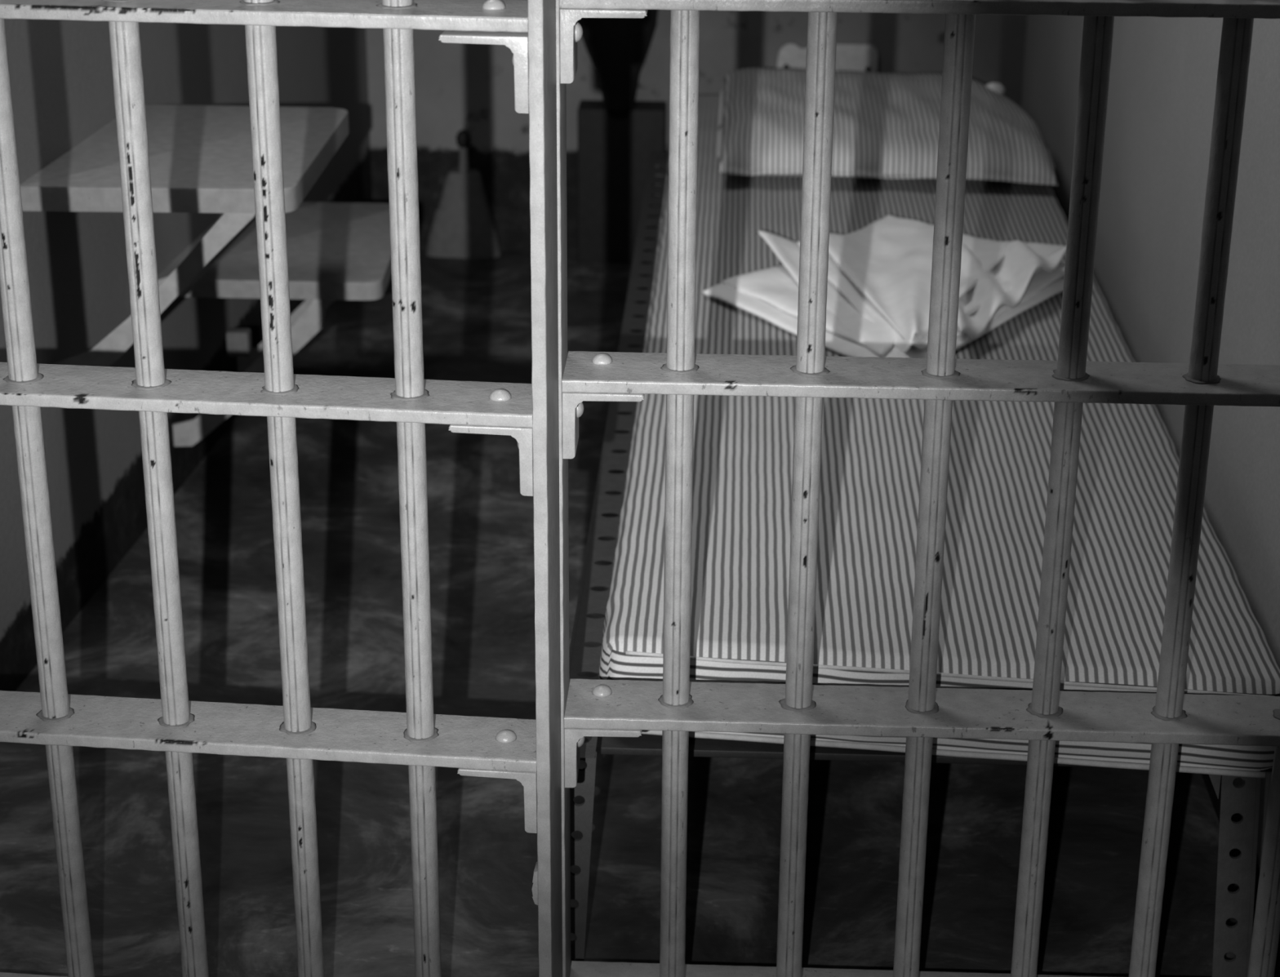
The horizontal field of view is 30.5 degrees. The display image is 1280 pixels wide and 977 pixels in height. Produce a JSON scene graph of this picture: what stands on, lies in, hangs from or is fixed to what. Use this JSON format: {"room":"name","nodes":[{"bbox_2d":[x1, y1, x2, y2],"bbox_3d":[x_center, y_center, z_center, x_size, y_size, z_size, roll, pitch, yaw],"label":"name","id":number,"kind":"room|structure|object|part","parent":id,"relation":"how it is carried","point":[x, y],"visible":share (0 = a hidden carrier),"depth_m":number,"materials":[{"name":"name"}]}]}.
{"room":"prison interior","nodes":[
{"label":"prison interior","id":0,"kind":"room"},
{"bbox_2d":[0,18,372,691],"bbox_3d":[-0.795,-1.107,3.328,0.157,2.350,2.908,3,22,6],"label":"wall","id":1,"kind":"structure","parent":0,"point":[60,70],"depth_m":3.32,"materials":[{"name":"paint"}]},
{"bbox_2d":[20,104,349,366],"bbox_3d":[-0.607,-0.332,3.252,0.350,0.295,0.480,1,22,2],"label":"table","id":2,"kind":"object","parent":1,"relation":"attached to","point":[201,156],"visible":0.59,"depth_m":3.10,"materials":[{"name":"paint"}]},
{"bbox_2d":[157,201,391,446],"bbox_3d":[-0.554,-0.267,3.804,0.344,0.285,0.460,1,22,2],"label":"bench","id":3,"kind":"object","parent":1,"relation":"attached to","point":[336,251],"visible":0.73,"depth_m":3.64,"materials":[{"name":"paint"}]},
{"bbox_2d":[0,248,1275,976],"bbox_3d":[0.027,0.642,2.271,3.200,0.100,6.200,1,22,2],"label":"floor","id":4,"kind":"structure","parent":0,"point":[477,312],"depth_m":2.80,"materials":[{"name":"concrete"}]},
{"bbox_2d":[426,128,501,257],"bbox_3d":[-0.374,-0.622,4.926,0.160,0.267,0.060,1,22,2],"label":"pedestal","id":5,"kind":"object","parent":4,"relation":"on","point":[463,225],"visible":1,"depth_m":4.92,"materials":[{"name":"ceramic"}]},
{"bbox_3d":[-0.368,-0.729,4.888,0.032,0.039,0.032,1,22,2],"label":"knob","id":6,"kind":"part","parent":5,"relation":"part of","materials":[{"name":"ceramic"}]},
{"bbox_2d":[577,99,666,263],"bbox_3d":[-0.037,-0.639,4.893,0.180,0.328,0.086,1,22,2],"label":"box","id":7,"kind":"object","parent":4,"relation":"on","point":[615,147],"visible":0.74,"depth_m":4.84,"materials":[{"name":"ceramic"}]},
{"bbox_2d":[555,0,1279,976],"bbox_3d":[0.369,-0.179,2.040,0.885,1.600,0.083,1,22,2],"label":"bars","id":8,"kind":"object","parent":4,"relation":"in","point":[675,705],"visible":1,"depth_m":2.10,"materials":[{"name":"paint"}]},
{"bbox_2d":[0,0,562,976],"bbox_3d":[-0.434,-0.185,2.016,0.726,1.570,0.083,3,22,5],"label":"gate","id":9,"kind":"object","parent":8,"relation":"attached to","point":[527,752],"visible":1,"depth_m":2.06,"materials":[{"name":"metal"}]},
{"bbox_2d":[568,151,1272,976],"bbox_3d":[0.324,-0.081,3.579,0.734,0.272,2.570,1,22,2],"label":"frame","id":10,"kind":"object","parent":4,"relation":"on","point":[1244,800],"visible":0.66,"depth_m":2.42,"materials":[{"name":"metal"}]},
{"bbox_3d":[-0.068,0.381,2.432,0.048,0.263,0.036,1,22,2],"label":"leg","id":11,"kind":"part","parent":10,"relation":"part of","materials":[{"name":"metal"}]},
{"bbox_3d":[-0.012,-0.187,3.542,0.043,0.036,2.550,1,22,2],"label":"rail","id":12,"kind":"part","parent":10,"relation":"part of","materials":[{"name":"metal"}]},
{"bbox_3d":[0.034,-0.537,4.728,0.048,0.263,0.036,1,22,2],"label":"leg","id":13,"kind":"part","parent":10,"relation":"part of","materials":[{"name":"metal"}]},
{"bbox_3d":[0.353,-0.202,3.538,0.677,0.008,2.555,1,22,2],"label":"support panel","id":14,"kind":"part","parent":10,"relation":"part of","materials":[{"name":"metal"}]},
{"bbox_2d":[599,94,1279,778],"bbox_3d":[0.355,-0.258,3.517,0.692,0.102,2.643,1,22,2],"label":"mattress","id":15,"kind":"object","parent":10,"relation":"on","point":[1000,452],"visible":0.52,"depth_m":2.63,"materials":[{"name":"fabric"}]},
{"bbox_2d":[702,213,1066,358],"bbox_3d":[0.356,-0.306,3.397,0.472,0.074,0.552,17,27,36],"label":"folded cloth","id":16,"kind":"object","parent":15,"relation":"on","point":[878,287],"visible":0.8,"depth_m":3.36,"materials":[{"name":"white fabric"}]},
{"bbox_2d":[716,67,1057,185],"bbox_3d":[0.434,-0.666,4.236,0.586,0.099,0.601,1,22,2],"label":"pillow","id":17,"kind":"object","parent":15,"relation":"on","point":[886,126],"visible":0.9,"depth_m":4.05,"materials":[{"name":"white fabric"}]},
{"bbox_3d":[0.608,0.396,2.406,0.053,0.263,0.036,1,22,2],"label":"leg","id":18,"kind":"part","parent":10,"relation":"part of","materials":[{"name":"metal"}]},
{"bbox_2d":[365,9,1026,251],"bbox_3d":[0.093,-1.610,4.601,1.405,2.350,0.100,1,22,2],"label":"wall","id":19,"kind":"structure","parent":0,"point":[469,87],"depth_m":4.86,"materials":[{"name":"paint"}]},
{"bbox_2d":[577,9,657,110],"bbox_3d":[-0.048,-0.916,4.712,0.210,0.313,0.216,1,22,2],"label":"basin","id":20,"kind":"object","parent":19,"relation":"attached to","point":[617,48],"visible":0.89,"depth_m":4.68,"materials":[{"name":"ceramic"}]},
{"bbox_2d":[776,42,877,72],"bbox_3d":[0.384,-0.861,4.821,0.206,0.109,0.020,1,22,2],"label":"plate","id":21,"kind":"object","parent":19,"relation":"attached to","point":[859,57],"visible":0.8,"depth_m":4.80,"materials":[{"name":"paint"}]},
{"bbox_2d":[1021,14,1279,976],"bbox_3d":[0.809,-1.074,3.273,0.150,2.350,2.900,1,22,2],"label":"wall","id":22,"kind":"structure","parent":0,"point":[1164,70],"depth_m":3.05,"materials":[{"name":"paint"}]}
]}

